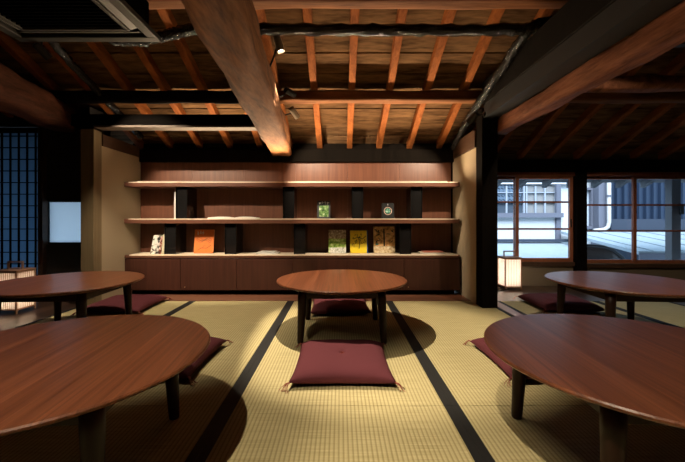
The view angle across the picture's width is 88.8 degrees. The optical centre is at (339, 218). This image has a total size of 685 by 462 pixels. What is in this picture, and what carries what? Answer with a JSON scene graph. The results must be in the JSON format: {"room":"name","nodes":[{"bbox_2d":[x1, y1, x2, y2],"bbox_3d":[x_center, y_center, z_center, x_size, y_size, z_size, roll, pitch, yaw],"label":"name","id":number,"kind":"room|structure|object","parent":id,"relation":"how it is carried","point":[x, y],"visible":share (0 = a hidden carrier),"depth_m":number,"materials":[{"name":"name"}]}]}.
{"room":"cafe","nodes":[
{"label":"cafe","id":0,"kind":"room"},
{"bbox_2d":[0,107,110,274],"bbox_3d":[-3.380,-0.165,3.450,2.040,1.930,0.300,0,0,0],"label":"wall","id":1,"kind":"structure","parent":0,"point":[63,150],"depth_m":3.50,"materials":[{"name":"paint"}]},
{"bbox_2d":[0,127,37,275],"bbox_3d":[-3.380,-0.065,3.498,0.800,1.690,0.035,0,0,0],"label":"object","id":2,"kind":"structure","parent":1,"relation":"in","point":[18,145],"depth_m":3.51,"materials":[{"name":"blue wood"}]},
{"bbox_2d":[38,126,47,275],"bbox_3d":[-2.958,-0.100,3.485,0.047,1.800,0.070,0,0,0],"label":"post","id":3,"kind":"object","parent":1,"relation":"attached to","point":[42,203],"visible":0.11,"depth_m":3.45,"materials":[{"name":"brown wood"}]},
{"bbox_2d":[48,201,80,243],"bbox_3d":[-2.692,0.035,3.535,0.505,0.440,0.030,0,0,0],"label":"window","id":4,"kind":"structure","parent":1,"relation":"in","point":[64,217],"depth_m":3.53,"materials":[{"name":"glass"}]},
{"bbox_2d":[71,114,256,130],"bbox_3d":[-1.560,-0.895,3.248,2.000,0.120,0.124,0,0,0],"label":"lintel","id":5,"kind":"object","parent":1,"relation":"attached to","point":[104,122],"visible":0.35,"depth_m":3.19,"materials":[{"name":"black wood"}]},
{"bbox_2d":[102,146,140,299],"bbox_3d":[-2.305,0.055,3.630,0.110,1.490,0.660,0,0,0],"label":"wall","id":6,"kind":"structure","parent":0,"point":[120,239],"depth_m":3.56,"materials":[{"name":"beige paint"}]},
{"bbox_2d":[102,134,141,156],"bbox_3d":[-2.303,-0.745,3.630,0.135,0.110,0.660,0,0,0],"label":"beam","id":7,"kind":"structure","parent":6,"relation":"on","point":[109,142],"depth_m":3.56,"materials":[{"name":"brown wood"}]},
{"bbox_2d":[133,144,452,252],"bbox_3d":[-0.480,-0.030,4.045,3.760,1.660,0.110,0,0,0],"label":"wall","id":8,"kind":"structure","parent":0,"point":[146,146],"depth_m":3.99,"materials":[{"name":"brown wood"}]},
{"bbox_2d":[139,150,453,162],"bbox_3d":[-0.485,-0.706,3.945,3.510,0.138,0.090,0,0,0],"label":"beam","id":9,"kind":"structure","parent":8,"relation":"attached to","point":[347,156],"depth_m":3.90,"materials":[{"name":"brown wood"}]},
{"bbox_2d":[0,0,684,159],"bbox_3d":[0.400,-1.806,0.450,10.000,2.274,7.700,0,0,0],"label":"ceiling","id":10,"kind":"structure","parent":0,"point":[409,90],"depth_m":3.15,"materials":[{"name":"brown wood"}]},
{"bbox_2d":[0,63,78,132],"bbox_3d":[-2.352,-0.965,1.796,0.287,0.305,3.036,0,0,-10],"label":"ceiling beam","id":11,"kind":"structure","parent":10,"relation":"attached to","point":[19,97],"depth_m":2.76,"materials":[{"name":"brown wood"}]},
{"bbox_2d":[0,0,160,41],"bbox_3d":[-1.690,-1.430,1.900,0.950,0.460,0.950,0,0,0],"label":"air conditioner","id":12,"kind":"object","parent":10,"relation":"hanging from","point":[22,20],"visible":1,"depth_m":2.17,"materials":[{"name":"grey plastic"}]},
{"bbox_2d":[0,0,121,27],"bbox_3d":[-1.690,-1.219,1.900,0.640,0.022,0.640,0,0,0],"label":"grille","id":13,"kind":"object","parent":12,"relation":"attached to","point":[19,13],"depth_m":2.07,"materials":[{"name":"black metal"}]},
{"bbox_2d":[48,42,143,138],"bbox_3d":[-2.138,-1.117,3.078,0.135,0.508,1.478,0,0,-5],"label":"pipe","id":14,"kind":"object","parent":10,"relation":"attached to","point":[56,46],"visible":0.56,"depth_m":2.90,"materials":[{"name":"grey metal"}]},
{"bbox_2d":[181,0,291,155],"bbox_3d":[-0.427,-0.821,0.865,0.235,0.252,6.148,0,0,-4],"label":"ceiling beam","id":15,"kind":"structure","parent":10,"relation":"attached to","point":[229,30],"depth_m":1.58,"materials":[{"name":"brown wood"}]},
{"bbox_2d":[270,35,284,66],"bbox_3d":[-0.445,-1.098,2.365,0.144,0.279,0.059,0,0,8],"label":"spotlight","id":16,"kind":"object","parent":15,"relation":"attached to","point":[277,39],"visible":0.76,"depth_m":2.34,"materials":[{"name":"brown metal"}]},
{"bbox_2d":[279,87,296,97],"bbox_3d":[-0.482,-1.057,2.994,0.220,0.117,0.111,0,0,0],"label":"spotlight","id":17,"kind":"object","parent":15,"relation":"attached to","point":[287,90],"visible":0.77,"depth_m":2.98,"materials":[{"name":"black metal"}]},
{"bbox_2d":[285,106,299,118],"bbox_3d":[-0.443,-0.936,3.094,0.174,0.105,0.111,0,0,0],"label":"spotlight","id":18,"kind":"object","parent":15,"relation":"attached to","point":[292,109],"visible":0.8,"depth_m":3.08,"materials":[{"name":"brown metal"}]},
{"bbox_2d":[109,15,551,46],"bbox_3d":[-0.094,-1.266,2.330,3.107,0.134,0.204,0,0,4],"label":"ceiling beam","id":19,"kind":"structure","parent":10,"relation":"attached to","point":[528,28],"depth_m":2.27,"materials":[{"name":"black wood"}]},
{"bbox_2d":[450,19,535,149],"bbox_3d":[1.261,-1.035,3.070,0.117,0.556,1.600,0,0,0],"label":"pipe","id":20,"kind":"object","parent":10,"relation":"attached to","point":[516,45],"visible":0.83,"depth_m":2.78,"materials":[{"name":"grey metal"}]},
{"bbox_2d":[482,0,682,117],"bbox_3d":[1.347,-1.062,0.820,0.145,0.315,4.640,0,0,0],"label":"ceiling beam","id":21,"kind":"structure","parent":10,"relation":"attached to","point":[580,30],"depth_m":2.00,"materials":[{"name":"brown wood"}]},
{"bbox_2d":[466,111,485,123],"bbox_3d":[1.184,-0.884,3.044,0.156,0.107,0.108,0,0,0],"label":"spotlight","id":22,"kind":"object","parent":21,"relation":"attached to","point":[475,114],"visible":1,"depth_m":3.03,"materials":[{"name":"black metal"}]},
{"bbox_2d":[0,286,684,330],"bbox_3d":[0.400,0.860,0.500,9.800,0.120,7.600,0,0,0],"label":"floor","id":23,"kind":"structure","parent":0,"point":[8,319],"depth_m":3.24,"materials":[{"name":"brown wood"}]},
{"bbox_2d":[0,261,35,313],"bbox_3d":[-2.810,0.582,3.030,0.196,0.435,0.196,0,0,0],"label":"paper lantern","id":24,"kind":"object","parent":23,"relation":"on","point":[16,272],"visible":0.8,"depth_m":2.97,"materials":[{"name":"white paper"}]},
{"bbox_2d":[15,301,191,327],"bbox_3d":[-1.913,0.814,2.456,0.955,0.032,1.910,0,0,0],"label":"mat","id":25,"kind":"object","parent":23,"relation":"on","point":[164,308],"visible":0.12,"depth_m":3.00,"materials":[{"name":"beige wicker"}]},
{"bbox_2d":[0,271,144,320],"bbox_3d":[-1.885,0.613,2.430,0.924,0.370,0.924,0,0,-3],"label":"round table","id":26,"kind":"object","parent":25,"relation":"on","point":[79,287],"visible":0.81,"depth_m":2.29,"materials":[{"name":"brown wood"}]},
{"bbox_2d":[81,129,101,305],"bbox_3d":[-2.305,-0.010,3.245,0.120,1.620,0.110,0,0,0],"label":"post","id":27,"kind":"object","parent":25,"relation":"on","point":[91,139],"visible":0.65,"depth_m":3.19,"materials":[{"name":"brown wood"}]},
{"bbox_2d":[70,294,171,316],"bbox_3d":[-1.937,0.754,3.157,0.602,0.089,0.608,0,0,-2],"label":"floor cushion","id":28,"kind":"object","parent":25,"relation":"on","point":[114,304],"visible":0.76,"depth_m":3.00,"materials":[{"name":"red fabric"}]},
{"bbox_2d":[0,405,227,461],"bbox_3d":[-0.956,0.814,0.545,0.956,0.032,1.908,0,0,0],"label":"mat","id":29,"kind":"object","parent":23,"relation":"on","point":[133,433],"visible":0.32,"depth_m":1.27,"materials":[{"name":"beige wicker"}]},
{"bbox_2d":[0,314,209,461],"bbox_3d":[-0.905,0.613,1.112,0.924,0.370,0.924,0,0,-6],"label":"round table","id":30,"kind":"object","parent":29,"relation":"on","point":[68,372],"visible":1,"depth_m":1.02,"materials":[{"name":"brown wood"}]},
{"bbox_2d":[113,301,290,405],"bbox_3d":[-0.956,0.814,2.456,0.956,0.032,1.910,0,0,0],"label":"mat","id":31,"kind":"object","parent":23,"relation":"on","point":[248,324],"visible":0.47,"depth_m":2.15,"materials":[{"name":"beige wicker"}]},
{"bbox_2d":[179,337,233,385],"bbox_3d":[-0.983,0.754,1.963,0.602,0.089,0.608,0,0,2],"label":"floor cushion","id":32,"kind":"object","parent":31,"relation":"on","point":[215,343],"visible":0.15,"depth_m":1.90,"materials":[{"name":"red fabric"}]},
{"bbox_2d":[156,293,470,300],"bbox_3d":[-0.478,0.813,3.586,3.827,0.034,0.348,0,0,0],"label":"trim","id":33,"kind":"structure","parent":23,"relation":"on","point":[456,296],"depth_m":3.55,"materials":[{"name":"brown wood"}]},
{"bbox_2d":[124,162,459,293],"bbox_3d":[-0.503,0.080,3.814,3.506,1.433,0.341,0,0,0],"label":"bookcase","id":34,"kind":"object","parent":33,"relation":"on","point":[288,224],"depth_m":3.88,"materials":[{"name":"brown wood"}]},
{"bbox_2d":[150,234,162,253],"bbox_3d":[-1.977,0.276,3.800,0.085,0.210,0.160,0,0,0],"label":"magazine","id":35,"kind":"object","parent":34,"relation":"on","point":[154,242],"visible":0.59,"depth_m":3.72,"materials":[{"name":"paper"}]},
{"bbox_2d":[155,236,162,253],"bbox_3d":[-1.938,0.279,3.800,0.067,0.198,0.160,0,0,0],"label":"magazine","id":36,"kind":"object","parent":34,"relation":"on","point":[158,237],"visible":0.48,"depth_m":3.72,"materials":[{"name":"paper"}]},
{"bbox_2d":[158,237,162,253],"bbox_3d":[-1.908,0.282,3.800,0.046,0.186,0.160,0,0,0],"label":"magazine","id":37,"kind":"object","parent":34,"relation":"on","point":[161,238],"visible":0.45,"depth_m":3.72,"materials":[{"name":"paper"}]},
{"bbox_2d":[161,234,163,253],"bbox_3d":[-1.878,0.269,3.800,0.045,0.211,0.160,0,0,0],"label":"magazine","id":38,"kind":"object","parent":34,"relation":"on","point":[162,251],"visible":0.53,"depth_m":3.72,"materials":[{"name":"paper"}]},
{"bbox_2d":[174,192,175,218],"bbox_3d":[-1.763,-0.146,3.835,0.022,0.285,0.190,0,0,0],"label":"book","id":39,"kind":"object","parent":34,"relation":"on","point":[174,192],"visible":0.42,"depth_m":3.74,"materials":[{"name":"paper"}]},
{"bbox_2d":[194,230,214,252],"bbox_3d":[-1.477,0.243,3.809,0.211,0.256,0.058,0,0,0],"label":"book","id":40,"kind":"object","parent":34,"relation":"on","point":[204,239],"visible":1,"depth_m":3.80,"materials":[{"name":"paper"}]},
{"bbox_2d":[207,217,260,218],"bbox_3d":[-1.133,-0.015,3.760,0.524,0.021,0.180,0,0,0],"label":"open book","id":41,"kind":"object","parent":34,"relation":"on","point":[208,217],"visible":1,"depth_m":3.67,"materials":[{"name":"paper"}]},
{"bbox_2d":[256,251,279,253],"bbox_3d":[-0.777,0.365,3.780,0.233,0.014,0.160,0,0,0],"label":"book","id":42,"kind":"object","parent":34,"relation":"on","point":[277,252],"visible":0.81,"depth_m":3.70,"materials":[{"name":"paper"}]},
{"bbox_2d":[259,251,276,252],"bbox_3d":[-0.774,0.352,3.780,0.170,0.011,0.140,0,0,0],"label":"book","id":43,"kind":"object","parent":42,"relation":"on","point":[260,251],"visible":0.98,"depth_m":3.74,"materials":[{"name":"paper"}]},
{"bbox_2d":[125,252,459,257],"bbox_3d":[-0.498,0.391,3.794,3.496,0.029,0.292,0,0,0],"label":"countertop","id":44,"kind":"structure","parent":34,"relation":"on","point":[126,256],"depth_m":3.65,"materials":[{"name":"brown wood"}]},
{"bbox_2d":[317,201,329,218],"bbox_3d":[-0.177,-0.102,3.824,0.144,0.194,0.048,0,0,0],"label":"book","id":45,"kind":"object","parent":34,"relation":"on","point":[323,207],"visible":1,"depth_m":3.82,"materials":[{"name":"paper"}]},
{"bbox_2d":[319,206,328,216],"bbox_3d":[-0.176,-0.086,3.812,0.101,0.120,0.001,0,-9,0],"label":"picture","id":46,"kind":"object","parent":45,"relation":"attached to","point":[323,210],"depth_m":3.81},
{"bbox_2d":[329,230,345,252],"bbox_3d":[-0.029,0.245,3.809,0.188,0.252,0.058,0,0,0],"label":"book","id":47,"kind":"object","parent":34,"relation":"on","point":[337,238],"visible":1,"depth_m":3.80,"materials":[{"name":"paper"}]},
{"bbox_2d":[329,247,345,252],"bbox_3d":[-0.025,0.338,3.785,0.178,0.060,0.001,0,-9,0],"label":"picture","id":48,"kind":"object","parent":47,"relation":"attached to","point":[331,249],"depth_m":3.78},
{"bbox_2d":[329,230,345,238],"bbox_3d":[-0.029,0.166,3.812,0.188,0.096,0.001,0,-9,0],"label":"picture","id":49,"kind":"object","parent":47,"relation":"attached to","point":[333,234],"depth_m":3.81},
{"bbox_2d":[350,231,367,252],"bbox_3d":[0.206,0.248,3.808,0.192,0.245,0.058,0,0,0],"label":"book","id":50,"kind":"object","parent":34,"relation":"on","point":[358,240],"visible":1,"depth_m":3.80,"materials":[{"name":"paper"}]},
{"bbox_2d":[353,234,365,247],"bbox_3d":[0.209,0.238,3.800,0.146,0.166,0.008,0,-9,0],"label":"picture","id":51,"kind":"object","parent":50,"relation":"attached to","point":[359,240],"depth_m":3.80,"materials":[{"name":"yellow paper"}]},
{"bbox_2d":[373,227,394,252],"bbox_3d":[0.479,0.227,3.812,0.229,0.288,0.064,0,0,0],"label":"book","id":52,"kind":"object","parent":34,"relation":"on","point":[383,237],"visible":1,"depth_m":3.80,"materials":[{"name":"paper"}]},
{"bbox_2d":[374,229,393,245],"bbox_3d":[0.480,0.200,3.807,0.212,0.191,0.001,0,-9,0],"label":"picture","id":53,"kind":"object","parent":52,"relation":"attached to","point":[382,237],"depth_m":3.81,"materials":[{"name":"brown paper"}]},
{"bbox_2d":[374,246,394,252],"bbox_3d":[0.479,0.331,3.786,0.229,0.075,0.001,0,-9,0],"label":"picture","id":54,"kind":"object","parent":52,"relation":"attached to","point":[377,249],"depth_m":3.79},
{"bbox_2d":[381,203,393,218],"bbox_3d":[0.521,-0.089,3.822,0.135,0.168,0.044,0,0,0],"label":"book","id":55,"kind":"object","parent":34,"relation":"on","point":[387,209],"visible":1,"depth_m":3.81,"materials":[{"name":"paper"}]},
{"bbox_2d":[417,251,445,253],"bbox_3d":[0.986,0.364,3.775,0.264,0.016,0.170,0,0,0],"label":"book","id":56,"kind":"object","parent":34,"relation":"on","point":[419,252],"visible":0.63,"depth_m":3.69,"materials":[{"name":"paper"}]},
{"bbox_2d":[421,251,443,252],"bbox_3d":[0.994,0.351,3.775,0.211,0.009,0.150,0,0,0],"label":"book","id":57,"kind":"object","parent":56,"relation":"on","point":[421,251],"visible":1,"depth_m":3.74,"materials":[{"name":"paper"}]},
{"bbox_2d":[195,405,484,461],"bbox_3d":[0.000,0.814,0.545,0.955,0.032,1.908,0,0,0],"label":"mat","id":58,"kind":"object","parent":23,"relation":"on","point":[242,433],"visible":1,"depth_m":1.29,"materials":[{"name":"beige wicker"}]},
{"bbox_2d":[229,301,450,405],"bbox_3d":[0.000,0.814,2.456,0.955,0.032,1.910,0,0,0],"label":"mat","id":59,"kind":"object","parent":23,"relation":"on","point":[275,365],"visible":0.7,"depth_m":1.83,"materials":[{"name":"beige wicker"}]},
{"bbox_2d":[278,339,404,392],"bbox_3d":[0.004,0.754,1.898,0.602,0.089,0.608,0,0,0],"label":"floor cushion","id":60,"kind":"object","parent":59,"relation":"on","point":[328,361],"visible":1,"depth_m":1.74,"materials":[{"name":"red fabric"}]},
{"bbox_2d":[276,269,406,343],"bbox_3d":[0.013,0.613,2.515,0.924,0.370,0.924,0,0,0],"label":"round table","id":61,"kind":"object","parent":59,"relation":"on","point":[336,283],"visible":0.98,"depth_m":2.25,"materials":[{"name":"brown wood"}]},
{"bbox_2d":[311,299,371,313],"bbox_3d":[-0.007,0.754,3.117,0.602,0.089,0.608,0,0,-2],"label":"floor cushion","id":62,"kind":"object","parent":59,"relation":"on","point":[320,306],"visible":0.71,"depth_m":2.91,"materials":[{"name":"red fabric"}]},
{"bbox_2d":[389,301,589,405],"bbox_3d":[0.956,0.814,2.456,0.956,0.032,1.910,0,0,0],"label":"mat","id":63,"kind":"object","parent":23,"relation":"on","point":[439,330],"visible":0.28,"depth_m":2.05,"materials":[{"name":"beige plant"}]},
{"bbox_2d":[476,108,497,307],"bbox_3d":[1.345,-0.100,3.210,0.140,1.800,0.140,0,0,0],"label":"post","id":64,"kind":"object","parent":63,"relation":"on","point":[486,128],"visible":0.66,"depth_m":3.14,"materials":[{"name":"brown wood"}]},
{"bbox_2d":[497,0,684,134],"bbox_3d":[1.484,-0.848,1.130,0.165,0.145,4.260,0,0,0],"label":"ceiling beam","id":65,"kind":"structure","parent":64,"relation":"attached to","point":[665,32],"depth_m":1.88,"materials":[{"name":"brown wood"}]},
{"bbox_2d":[463,337,531,386],"bbox_3d":[1.067,0.754,1.952,0.602,0.089,0.608,0,0,-1],"label":"floor cushion","id":66,"kind":"object","parent":63,"relation":"on","point":[480,343],"visible":0.18,"depth_m":1.93,"materials":[{"name":"red fabric"}]},
{"bbox_2d":[498,251,521,289],"bbox_3d":[1.950,0.582,4.030,0.196,0.435,0.196,0,0,0],"label":"paper lantern","id":67,"kind":"object","parent":23,"relation":"on","point":[509,267],"visible":0.97,"depth_m":3.94,"materials":[{"name":"white paper"}]},
{"bbox_2d":[452,405,684,461],"bbox_3d":[0.956,0.814,0.545,0.956,0.032,1.908,0,0,0],"label":"mat","id":68,"kind":"object","parent":23,"relation":"on","point":[543,433],"visible":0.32,"depth_m":1.28,"materials":[{"name":"beige wicker"}]},
{"bbox_2d":[484,314,684,461],"bbox_3d":[0.962,0.613,1.125,0.924,0.370,0.924,0,0,3],"label":"round table","id":69,"kind":"object","parent":68,"relation":"on","point":[628,371],"visible":1,"depth_m":1.07,"materials":[{"name":"brown wood"}]},
{"bbox_2d":[498,301,674,326],"bbox_3d":[2.007,0.814,2.456,0.955,0.032,1.910,0,0,0],"label":"mat","id":70,"kind":"object","parent":23,"relation":"on","point":[523,307],"visible":0.23,"depth_m":3.03,"materials":[{"name":"beige plant"}]},
{"bbox_2d":[514,293,604,313],"bbox_3d":[1.992,0.754,3.208,0.602,0.089,0.608,0,0,2],"label":"floor cushion","id":71,"kind":"object","parent":70,"relation":"on","point":[546,301],"visible":0.81,"depth_m":3.04,"materials":[{"name":"red fabric"}]},
{"bbox_2d":[545,271,684,319],"bbox_3d":[1.955,0.613,2.430,0.924,0.370,0.924,0,0,2],"label":"round table","id":72,"kind":"object","parent":70,"relation":"on","point":[613,287],"visible":0.8,"depth_m":2.32,"materials":[{"name":"brown wood"}]},
{"bbox_2d":[597,301,684,327],"bbox_3d":[2.838,0.814,2.456,0.703,0.032,1.910,0,0,0],"label":"mat","id":73,"kind":"object","parent":23,"relation":"on","point":[670,313],"visible":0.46,"depth_m":3.03,"materials":[{"name":"beige plant"}]},
{"bbox_2d":[453,148,475,303],"bbox_3d":[1.330,0.065,3.620,0.110,1.470,0.680,0,0,0],"label":"wall","id":74,"kind":"structure","parent":0,"point":[464,166],"depth_m":3.53,"materials":[{"name":"beige paint"}]},
{"bbox_2d":[453,129,475,158],"bbox_3d":[1.331,-0.755,3.620,0.138,0.170,0.680,0,0,0],"label":"beam","id":75,"kind":"structure","parent":74,"relation":"on","point":[467,143],"depth_m":3.52,"materials":[{"name":"brown wood"}]},
{"bbox_2d":[498,302,522,315],"bbox_3d":[1.482,0.814,1.500,0.091,0.032,3.820,0,0,0],"label":"trim","id":76,"kind":"structure","parent":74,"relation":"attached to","point":[500,305],"depth_m":3.05,"materials":[{"name":"brown wood"}]},
{"bbox_2d":[498,154,684,285],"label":"wall","id":77,"kind":"structure","parent":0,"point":[531,275],"depth_m":4.20,"materials":[{"name":"paint"}]},
{"bbox_2d":[498,176,572,261],"bbox_3d":[2.133,0.000,4.236,1.338,1.030,0.073,0,0,0],"label":"window","id":78,"kind":"structure","parent":77,"relation":"attached to","point":[515,179],"depth_m":4.21,"materials":[{"name":"brown wood"}]},
{"bbox_2d":[522,262,574,265],"bbox_3d":[2.105,0.540,4.215,1.390,0.050,0.090,0,0,0],"label":"sill","id":79,"kind":"structure","parent":77,"relation":"attached to","point":[523,263],"depth_m":4.17,"materials":[{"name":"brown wood"}]},
{"bbox_2d":[568,172,586,270],"bbox_3d":[2.862,0.120,4.220,0.125,1.360,0.160,0,0,0],"label":"post","id":80,"kind":"object","parent":77,"relation":"attached to","point":[580,178],"visible":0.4,"depth_m":4.14,"materials":[{"name":"brown wood"}]},
{"bbox_2d":[498,172,684,176],"bbox_3d":[3.125,-0.537,4.225,3.430,0.045,0.110,0,0,0],"label":"lintel","id":81,"kind":"object","parent":77,"relation":"attached to","point":[500,174],"visible":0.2,"depth_m":4.17,"materials":[{"name":"brown wood"}]},
{"bbox_2d":[498,179,684,187],"bbox_3d":[0.400,-0.631,4.585,10.000,0.402,0.550,0,0,0],"label":"eave","id":82,"kind":"object","parent":77,"relation":"attached to","point":[644,183],"visible":0.06,"depth_m":4.79,"materials":[{"name":"grey ceramic roof tile"}]},
{"bbox_2d":[665,179,683,259],"bbox_3d":[4.449,0.340,4.652,0.134,1.920,0.135,0,0,0],"label":"post","id":83,"kind":"object","parent":82,"relation":"attached to","point":[672,186],"visible":0.45,"depth_m":4.62,"materials":[{"name":"grey wood"}]},
{"bbox_2d":[498,160,684,171],"bbox_3d":[3.305,-0.630,4.185,3.790,0.140,0.070,0,0,0],"label":"beam","id":84,"kind":"structure","parent":77,"relation":"attached to","point":[503,165],"depth_m":4.15,"materials":[{"name":"brown wood"}]},
{"bbox_2d":[587,176,684,263],"bbox_3d":[3.690,0.011,4.239,1.524,1.053,0.067,0,0,0],"label":"window","id":85,"kind":"structure","parent":77,"relation":"attached to","point":[633,179],"depth_m":4.21,"materials":[{"name":"brown wood"}]},
{"bbox_2d":[587,264,684,267],"bbox_3d":[3.882,0.561,4.215,1.915,0.047,0.090,0,0,0],"label":"sill","id":86,"kind":"structure","parent":77,"relation":"attached to","point":[588,265],"depth_m":4.17,"materials":[{"name":"brown wood"}]},
{"bbox_3d":[5.250,-1.062,0.550,0.100,3.783,7.500,0,0,0],"label":"wall","id":87,"kind":"structure","parent":0,"visible":0},
{"bbox_2d":[542,75,684,92],"bbox_3d":[3.310,-1.071,2.774,3.784,0.141,0.180,0,0,0],"label":"ceiling beam","id":88,"kind":"structure","parent":87,"relation":"attached to","point":[642,83],"depth_m":2.73,"materials":[{"name":"brown wood"}]},
{"label":"outside","id":89,"kind":"structure","parent":0,"visible":0},
{"bbox_2d":[587,244,625,258],"bbox_3d":[3.732,0.645,4.911,0.715,0.583,0.122,0,0,0],"label":"curved roof edge","id":90,"kind":"object","parent":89,"point":[594,251],"visible":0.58,"depth_m":4.93,"materials":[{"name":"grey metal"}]},
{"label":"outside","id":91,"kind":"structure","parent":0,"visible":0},
{"bbox_2d":[561,231,684,259],"bbox_3d":[6.675,0.453,5.990,4.650,0.455,1.820,0,0,0],"label":"annex roof","id":92,"kind":"structure","parent":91,"point":[650,245],"depth_m":5.84,"materials":[{"name":"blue metal"}]},
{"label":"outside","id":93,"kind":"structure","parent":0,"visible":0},
{"bbox_3d":[1.000,3.350,10.450,30.000,0.100,11.100,0,0,0],"label":"ground","id":94,"kind":"structure","parent":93,"visible":0},
{"bbox_2d":[498,183,592,257],"bbox_3d":[3.616,0.310,6.525,3.574,3.220,1.850,0,0,0],"label":"house","id":95,"kind":"structure","parent":94,"relation":"on","point":[532,243],"depth_m":7.00,"materials":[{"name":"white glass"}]},
{"bbox_2d":[527,186,553,212],"bbox_3d":[4.020,-0.390,7.062,0.640,0.540,0.015,0,0,0],"label":"window","id":96,"kind":"structure","parent":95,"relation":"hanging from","point":[530,189],"depth_m":7.06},
{"bbox_2d":[591,183,684,259],"bbox_3d":[6.593,0.300,7.085,2.867,3.000,0.230,0,0,0],"label":"building","id":97,"kind":"structure","parent":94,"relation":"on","point":[648,217],"depth_m":7.00,"materials":[{"name":"blue metal"}]},
{"bbox_2d":[593,183,611,229],"bbox_3d":[5.175,-0.549,6.900,0.342,1.623,0.086,0,0,0],"label":"pipe","id":98,"kind":"object","parent":97,"relation":"attached to","point":[608,224],"visible":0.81,"depth_m":6.87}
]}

